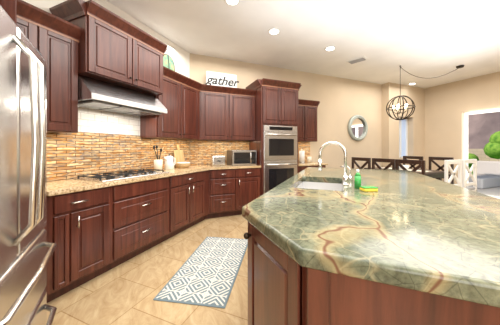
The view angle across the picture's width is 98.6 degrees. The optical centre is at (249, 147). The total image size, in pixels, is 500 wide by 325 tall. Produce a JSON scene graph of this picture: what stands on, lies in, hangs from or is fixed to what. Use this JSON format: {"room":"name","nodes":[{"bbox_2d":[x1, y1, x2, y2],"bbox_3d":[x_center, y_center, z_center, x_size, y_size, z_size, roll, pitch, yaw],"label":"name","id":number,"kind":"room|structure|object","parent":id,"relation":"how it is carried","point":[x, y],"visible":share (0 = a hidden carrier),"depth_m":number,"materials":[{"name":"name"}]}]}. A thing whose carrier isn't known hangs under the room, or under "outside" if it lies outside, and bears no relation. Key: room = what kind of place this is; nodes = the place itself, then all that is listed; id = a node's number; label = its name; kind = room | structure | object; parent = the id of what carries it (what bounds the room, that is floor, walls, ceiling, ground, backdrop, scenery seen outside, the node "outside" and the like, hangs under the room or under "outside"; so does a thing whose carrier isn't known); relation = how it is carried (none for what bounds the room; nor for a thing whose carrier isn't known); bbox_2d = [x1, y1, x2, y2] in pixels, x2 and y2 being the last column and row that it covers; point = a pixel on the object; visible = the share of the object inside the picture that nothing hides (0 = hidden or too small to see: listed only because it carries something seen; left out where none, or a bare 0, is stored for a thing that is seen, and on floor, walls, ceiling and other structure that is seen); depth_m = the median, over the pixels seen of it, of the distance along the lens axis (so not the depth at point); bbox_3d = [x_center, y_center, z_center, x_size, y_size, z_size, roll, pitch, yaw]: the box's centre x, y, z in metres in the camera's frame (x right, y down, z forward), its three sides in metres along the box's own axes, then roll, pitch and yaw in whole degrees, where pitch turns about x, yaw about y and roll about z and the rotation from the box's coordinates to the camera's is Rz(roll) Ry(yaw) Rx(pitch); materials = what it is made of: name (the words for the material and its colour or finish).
{"room":"kitchen","nodes":[
{"label":"kitchen","id":0,"kind":"room"},
{"bbox_2d":[0,0,39,51],"bbox_3d":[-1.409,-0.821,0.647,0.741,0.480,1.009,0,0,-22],"label":"upper cabinet","id":1,"kind":"object","parent":0,"relation":"attached to","point":[26,16],"depth_m":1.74,"materials":[{"name":"brown wood"}]},
{"bbox_2d":[23,0,189,77],"bbox_3d":[-1.832,-0.300,2.885,0.200,3.100,3.080,0,0,23],"label":"wall","id":2,"kind":"structure","parent":0,"point":[179,56],"depth_m":3.31,"materials":[{"name":"beige paint"}]},
{"bbox_2d":[40,8,71,131],"bbox_3d":[-1.964,-0.606,1.869,0.703,0.910,0.699,0,0,-22],"label":"upper cabinet","id":3,"kind":"object","parent":2,"relation":"attached to","point":[55,32],"depth_m":1.94,"materials":[{"name":"brown wood"}]},
{"bbox_2d":[51,0,171,127],"bbox_3d":[-1.555,-0.746,2.574,1.062,1.130,1.094,0,0,-22],"label":"upper cabinet","id":4,"kind":"object","parent":2,"relation":"attached to","point":[122,100],"depth_m":2.40,"materials":[{"name":"brown wood"}]},
{"bbox_2d":[59,73,167,116],"bbox_3d":[-1.559,-0.592,2.588,0.527,0.287,0.970,0,0,23],"label":"hood","id":5,"kind":"object","parent":4,"relation":"attached to","point":[101,93],"depth_m":2.41,"materials":[{"name":"silver metal"}]},
{"bbox_2d":[47,124,211,187],"bbox_3d":[-1.710,0.077,2.889,1.977,0.515,1.976,0,0,-22],"label":"backsplash","id":6,"kind":"structure","parent":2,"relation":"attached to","point":[82,154],"depth_m":2.74,"materials":[{"name":"brown tile"}]},
{"bbox_2d":[153,145,163,170],"bbox_3d":[-1.351,0.145,3.183,0.175,0.379,0.125,0,0,23],"label":"utensil crock","id":7,"kind":"object","parent":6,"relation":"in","point":[158,164],"visible":0.98,"depth_m":3.15,"materials":[{"name":"beige ceramic"}]},
{"bbox_2d":[164,154,175,169],"bbox_3d":[-1.248,0.215,3.350,0.150,0.239,0.240,0,0,23],"label":"kettle","id":8,"kind":"object","parent":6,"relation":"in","point":[170,163],"visible":1,"depth_m":3.29,"materials":[{"name":"white ceramic"}]},
{"bbox_2d":[176,162,189,167],"bbox_3d":[-1.120,0.287,3.607,0.236,0.095,0.240,0,0,23],"label":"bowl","id":9,"kind":"object","parent":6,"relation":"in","point":[182,164],"visible":1,"depth_m":3.52,"materials":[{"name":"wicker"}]},
{"bbox_2d":[172,72,207,127],"bbox_3d":[-1.269,-0.606,3.543,0.943,0.910,0.943,0,0,-22],"label":"upper cabinet","id":10,"kind":"object","parent":2,"relation":"attached to","point":[189,96],"depth_m":3.63,"materials":[{"name":"brown wood"}]},
{"bbox_2d":[163,54,174,70],"bbox_3d":[-1.334,-1.300,3.523,0.030,0.475,0.290,-5,-2,23],"label":"arch","id":11,"kind":"object","parent":10,"relation":"on","point":[168,61],"visible":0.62,"depth_m":3.52,"materials":[{"name":"glass"}]},
{"bbox_2d":[47,214,247,324],"bbox_3d":[3.050,1.310,0.584,9.654,0.120,10.500,0,0,-22],"label":"floor","id":12,"kind":"structure","parent":0,"point":[126,292],"depth_m":1.85,"materials":[{"name":"tile"}]},
{"bbox_2d":[0,5,56,324],"bbox_3d":[-1.290,0.350,0.723,0.878,1.800,0.910,0,0,-32],"label":"fridge","id":13,"kind":"object","parent":12,"relation":"on","point":[25,256],"visible":1,"depth_m":0.90,"materials":[{"name":"grey metal"}]},
{"bbox_2d":[43,184,247,302],"bbox_3d":[-1.481,0.812,2.683,2.216,0.876,2.215,0,0,-22],"label":"base cabinet","id":14,"kind":"object","parent":12,"relation":"on","point":[94,233],"depth_m":2.18,"materials":[{"name":"brown wood"}]},
{"bbox_2d":[47,164,298,195],"bbox_3d":[-0.993,0.354,3.077,3.003,0.040,2.204,0,0,-22],"label":"countertop","id":15,"kind":"structure","parent":14,"relation":"on","point":[226,174],"depth_m":3.79,"materials":[{"name":"beige stone"}]},
{"bbox_2d":[72,168,169,182],"bbox_3d":[-1.485,0.315,2.600,0.480,0.040,0.900,0,0,23],"label":"cooktop","id":16,"kind":"object","parent":15,"relation":"in","point":[128,174],"depth_m":2.42,"materials":[{"name":"silver metal"}]},
{"bbox_2d":[210,155,224,165],"bbox_3d":[-0.612,0.237,4.107,0.260,0.194,0.195,0,0,-22],"label":"toaster","id":17,"kind":"object","parent":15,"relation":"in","point":[217,160],"visible":1,"depth_m":4.03,"materials":[{"name":"silver metal"}]},
{"bbox_2d":[227,150,256,165],"bbox_3d":[-0.164,0.189,4.279,0.500,0.290,0.417,0,0,-22],"label":"microwave","id":18,"kind":"object","parent":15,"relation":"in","point":[240,157],"visible":1,"depth_m":4.12,"materials":[{"name":"silver metal"}]},
{"bbox_2d":[173,145,184,166],"bbox_3d":[-1.256,0.136,3.816,0.018,0.400,0.240,-11,-4,22],"label":"cutting board","id":19,"kind":"object","parent":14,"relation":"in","point":[178,155],"visible":0.85,"depth_m":3.80,"materials":[{"name":"brown wood"}]},
{"bbox_2d":[153,237,247,307],"bbox_3d":[-0.399,1.245,2.345,0.610,0.008,1.270,0,0,9],"label":"rug","id":20,"kind":"object","parent":12,"relation":"on","point":[206,273],"visible":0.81,"depth_m":2.09,"materials":[{"name":"grey fabric"}]},
{"bbox_2d":[248,184,259,202],"bbox_3d":[-0.142,0.812,4.284,0.515,0.876,0.620,0,0,-22],"label":"base cabinet","id":21,"kind":"object","parent":12,"relation":"on","point":[253,189],"depth_m":4.04,"materials":[{"name":"brown wood"}]},
{"bbox_2d":[248,84,299,195],"bbox_3d":[0.494,0.021,4.519,0.840,2.460,0.670,0,0,-22],"label":"tall cabinet","id":22,"kind":"object","parent":12,"relation":"on","point":[276,144],"depth_m":4.21,"materials":[{"name":"brown wood"}]},
{"bbox_2d":[244,219,373,324],"bbox_3d":[1.041,0.824,2.142,2.749,0.853,2.970,0,0,-22],"label":"kitchen island","id":23,"kind":"object","parent":12,"relation":"on","point":[281,291],"depth_m":0.84,"materials":[{"name":"brown wood"}]},
{"bbox_2d":[242,167,499,324],"bbox_3d":[1.228,0.366,2.097,3.020,0.063,3.296,0,0,-22],"label":"island countertop","id":24,"kind":"structure","parent":23,"relation":"on","point":[419,249],"depth_m":0.79,"materials":[{"name":"green stone"}]},
{"bbox_2d":[318,141,348,185],"bbox_3d":[0.783,0.136,2.022,0.269,0.397,0.155,0,0,23],"label":"faucet","id":25,"kind":"object","parent":24,"relation":"on","point":[345,179],"visible":1,"depth_m":1.94,"materials":[{"name":"silver metal"}]},
{"bbox_2d":[340,166,351,180],"bbox_3d":[0.990,0.256,2.209,0.113,0.157,0.044,0,0,23],"label":"soap dispenser","id":26,"kind":"object","parent":24,"relation":"on","point":[349,177],"visible":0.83,"depth_m":2.19,"materials":[{"name":"silver metal"}]},
{"bbox_2d":[354,170,360,188],"bbox_3d":[0.894,0.257,1.783,0.053,0.155,0.054,0,0,23],"label":"dish soap bottle","id":27,"kind":"object","parent":24,"relation":"on","point":[357,182],"visible":0.96,"depth_m":1.76,"materials":[{"name":"green plastic"}]},
{"bbox_2d":[360,186,377,191],"bbox_3d":[0.924,0.317,1.673,0.110,0.034,0.070,0,0,-2],"label":"sponge","id":28,"kind":"object","parent":24,"relation":"on","point":[369,188],"visible":1,"depth_m":1.64,"materials":[{"name":"yellow"}]},
{"bbox_2d":[300,164,327,171],"bbox_3d":[1.210,0.812,4.843,0.730,0.876,0.617,0,0,-22],"label":"countertop","id":29,"kind":"structure","parent":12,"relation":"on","point":[309,165],"depth_m":4.56,"materials":[{"name":"beige stone"}]},
{"bbox_2d":[352,157,370,168],"bbox_3d":[2.664,0.730,4.859,0.482,1.040,0.470,0,0,-22],"label":"chair","id":30,"kind":"object","parent":12,"relation":"on","point":[368,161],"visible":0.25,"depth_m":4.74,"materials":[{"name":"brown wood"}]},
{"bbox_2d":[372,158,395,169],"bbox_3d":[2.862,0.730,4.378,0.482,1.040,0.470,0,0,-22],"label":"chair","id":31,"kind":"object","parent":12,"relation":"on","point":[392,162],"visible":0.27,"depth_m":4.25,"materials":[{"name":"brown wood"}]},
{"bbox_2d":[364,167,449,180],"bbox_3d":[3.466,0.868,4.866,0.900,0.765,1.300,0,0,-22],"label":"dining table","id":32,"kind":"object","parent":12,"relation":"on","point":[437,174],"visible":0.21,"depth_m":4.41,"materials":[{"name":"brown wood"}]},
{"bbox_2d":[381,165,430,171],"bbox_3d":[3.466,0.438,4.866,0.300,0.093,1.000,0,0,-22],"label":"table runner","id":33,"kind":"object","parent":32,"relation":"on","point":[405,166],"visible":0.54,"depth_m":4.81,"materials":[{"name":"beige fabric"}]},
{"bbox_2d":[396,159,425,175],"bbox_3d":[3.049,0.730,3.926,0.482,1.040,0.470,0,0,-24],"label":"chair","id":34,"kind":"object","parent":12,"relation":"on","point":[422,164],"visible":0.21,"depth_m":3.75,"materials":[{"name":"brown wood"}]},
{"bbox_2d":[403,156,422,167],"bbox_3d":[3.994,0.730,5.461,0.482,1.040,0.470,0,0,-22],"label":"chair","id":35,"kind":"object","parent":12,"relation":"on","point":[412,157],"visible":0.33,"depth_m":5.54,"materials":[{"name":"brown wood"}]},
{"bbox_2d":[429,157,453,183],"bbox_3d":[4.222,0.730,4.907,0.482,1.040,0.470,0,0,-22],"label":"chair","id":36,"kind":"object","parent":12,"relation":"on","point":[431,159],"visible":0.38,"depth_m":4.97,"materials":[{"name":"brown wood"}]},
{"bbox_2d":[444,160,461,186],"bbox_3d":[3.523,0.730,4.019,0.470,1.040,0.482,0,0,-22],"label":"chair","id":37,"kind":"object","parent":12,"relation":"on","point":[447,166],"visible":0.33,"depth_m":3.79,"materials":[{"name":"white paint"}]},
{"bbox_2d":[462,159,476,191],"bbox_3d":[4.006,0.730,4.213,0.470,1.040,0.482,0,0,-24],"label":"chair","id":38,"kind":"object","parent":12,"relation":"on","point":[465,178],"visible":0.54,"depth_m":3.99,"materials":[{"name":"white paint"}]},
{"bbox_2d":[106,0,499,87],"bbox_3d":[3.050,-1.910,0.584,9.654,0.120,10.500,0,0,-22],"label":"ceiling","id":39,"kind":"structure","parent":0,"point":[427,41],"depth_m":3.50,"materials":[{"name":"white paint"}]},
{"bbox_2d":[225,0,239,5],"bbox_3d":[-0.221,-1.841,2.686,0.190,0.015,0.190,0,0,-22],"label":"recessed light","id":40,"kind":"object","parent":39,"relation":"in","point":[232,2],"visible":0.96,"depth_m":2.71,"materials":[{"name":"white paint"}]},
{"bbox_2d":[268,28,279,34],"bbox_3d":[0.382,-1.841,3.400,0.190,0.015,0.190,0,0,-22],"label":"recessed light","id":41,"kind":"object","parent":39,"relation":"in","point":[273,31],"visible":1,"depth_m":3.38,"materials":[{"name":"white paint"}]},
{"bbox_2d":[325,46,335,50],"bbox_3d":[1.483,-1.841,3.983,0.190,0.015,0.190,0,0,-22],"label":"recessed light","id":42,"kind":"object","parent":39,"relation":"in","point":[329,48],"visible":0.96,"depth_m":3.96,"materials":[{"name":"white paint"}]},
{"bbox_2d":[346,56,367,64],"bbox_3d":[2.254,-1.839,4.528,0.220,0.018,0.360,0,0,-42],"label":"ceiling vent","id":43,"kind":"object","parent":39,"relation":"in","point":[357,60],"visible":1,"depth_m":4.50,"materials":[{"name":"grey metal"}]},
{"bbox_2d":[386,66,421,119],"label":"chandelier","id":44,"kind":"object","parent":39,"relation":"hanging from","point":[405,106],"depth_m":4.82,"materials":[{"name":"brown metal"}]},
{"bbox_2d":[433,65,463,77],"label":"ceiling canopy","id":45,"kind":"object","parent":39,"relation":"hanging from","point":[460,66],"depth_m":4.84,"materials":[{"name":"brown metal"}]},
{"bbox_2d":[190,53,424,168],"bbox_3d":[2.135,-0.300,5.550,7.460,3.100,0.420,0,0,-22],"label":"wall","id":46,"kind":"structure","parent":0,"point":[343,101],"depth_m":5.74,"materials":[{"name":"beige paint"}]},
{"bbox_2d":[208,88,255,139],"bbox_3d":[-0.470,-0.606,4.297,1.108,0.910,0.347,0,0,-22],"label":"upper cabinet","id":47,"kind":"object","parent":46,"relation":"attached to","point":[231,115],"depth_m":4.16,"materials":[{"name":"brown wood"}]},
{"bbox_2d":[206,71,238,87],"bbox_3d":[-0.545,-1.282,4.296,0.700,0.440,0.022,0,-6,-22],"label":"gather sign","id":48,"kind":"object","parent":47,"relation":"on","point":[221,79],"visible":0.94,"depth_m":4.29,"materials":[{"name":"white wood"}]},
{"bbox_2d":[300,104,318,143],"bbox_3d":[1.159,-0.560,4.968,0.728,0.820,0.347,0,0,-22],"label":"upper cabinet","id":49,"kind":"object","parent":46,"relation":"attached to","point":[308,112],"depth_m":4.86,"materials":[{"name":"brown wood"}]},
{"bbox_2d":[348,115,367,140],"bbox_3d":[2.945,-0.550,5.868,0.710,0.710,0.084,0,0,-22],"label":"round mirror","id":50,"kind":"object","parent":46,"relation":"attached to","point":[357,127],"visible":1,"depth_m":5.86,"materials":[{"name":"silver glass"}]},
{"bbox_2d":[399,117,407,157],"bbox_3d":[4.548,-0.310,6.520,0.640,1.220,0.056,0,0,-22],"label":"dining window","id":51,"kind":"structure","parent":46,"relation":"in","point":[403,137],"depth_m":6.60,"materials":[{"name":"blue"}]},
{"bbox_2d":[300,160,315,167],"bbox_3d":[1.233,0.354,4.844,0.767,0.040,0.632,0,0,-22],"label":"countertop","id":52,"kind":"structure","parent":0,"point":[302,165],"depth_m":4.58,"materials":[{"name":"beige stone"}]},
{"bbox_2d":[299,151,304,162],"bbox_3d":[1.182,0.178,4.897,0.140,0.312,0.140,0,0,-22],"label":"paper towel","id":53,"kind":"object","parent":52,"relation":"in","point":[301,156],"visible":1,"depth_m":4.84,"materials":[{"name":"white paper"}]},
{"bbox_2d":[307,156,311,161],"bbox_3d":[1.383,0.257,5.013,0.104,0.155,0.104,0,0,-22],"label":"canister","id":54,"kind":"object","parent":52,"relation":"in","point":[309,158],"visible":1,"depth_m":4.97,"materials":[{"name":"beige ceramic"}]},
{"bbox_2d":[425,72,499,183],"bbox_3d":[7.332,-0.300,2.403,0.250,3.100,10.200,0,0,-22],"label":"wall","id":55,"kind":"structure","parent":0,"point":[447,105],"depth_m":6.05,"materials":[{"name":"beige paint"}]},
{"bbox_2d":[464,108,499,198],"bbox_3d":[6.395,0.137,4.688,0.060,2.226,2.632,0,0,-22],"label":"door frame","id":56,"kind":"structure","parent":55,"relation":"attached to","point":[466,114],"depth_m":5.84,"materials":[{"name":"white paint"}]},
{"label":"outside","id":57,"kind":"structure","parent":0,"visible":0},
{"bbox_2d":[477,187,499,196],"bbox_3d":[8.087,1.302,4.769,2.950,0.095,22.000,0,0,-22],"label":"patio","id":58,"kind":"structure","parent":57,"point":[494,191],"depth_m":6.20,"materials":[{"name":"concrete"}]},
{"bbox_2d":[468,161,499,188],"bbox_3d":[7.607,0.850,7.113,1.550,0.800,0.700,0,0,-22],"label":"outdoor sofa","id":59,"kind":"object","parent":58,"relation":"on","point":[488,174],"visible":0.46,"depth_m":7.08,"materials":[{"name":"grey fabric"}]},
{"bbox_3d":[13.519,1.301,7.008,8.800,0.098,30.000,0,0,-22],"label":"lawn","id":60,"kind":"structure","parent":57,"visible":0},
{"bbox_2d":[468,153,478,166],"bbox_3d":[13.929,0.790,15.722,0.900,0.900,4.056,0,0,-22],"label":"bush","id":61,"kind":"object","parent":60,"relation":"on","point":[472,156],"visible":0.06,"depth_m":13.96,"materials":[{"name":"green plant"}]},
{"bbox_2d":[483,131,499,158],"bbox_3d":[14.231,0.144,11.682,1.890,2.211,1.885,0,0,-22],"label":"tree","id":62,"kind":"object","parent":60,"relation":"on","point":[491,149],"visible":1,"depth_m":11.78,"materials":[{"name":"green plant"}]},
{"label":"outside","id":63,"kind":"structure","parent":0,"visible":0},
{"bbox_2d":[468,149,499,160],"bbox_3d":[17.344,0.700,9.666,0.300,1.300,36.000,0,0,-22],"label":"outdoor wall","id":64,"kind":"structure","parent":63,"point":[481,154],"depth_m":14.22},
{"bbox_2d":[468,112,499,148],"bbox_3d":[71.285,-19.001,50.286,65.000,40.701,150.000,0,0,-22],"label":"mountain","id":65,"kind":"structure","parent":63,"point":[483,128],"depth_m":39.73}
]}

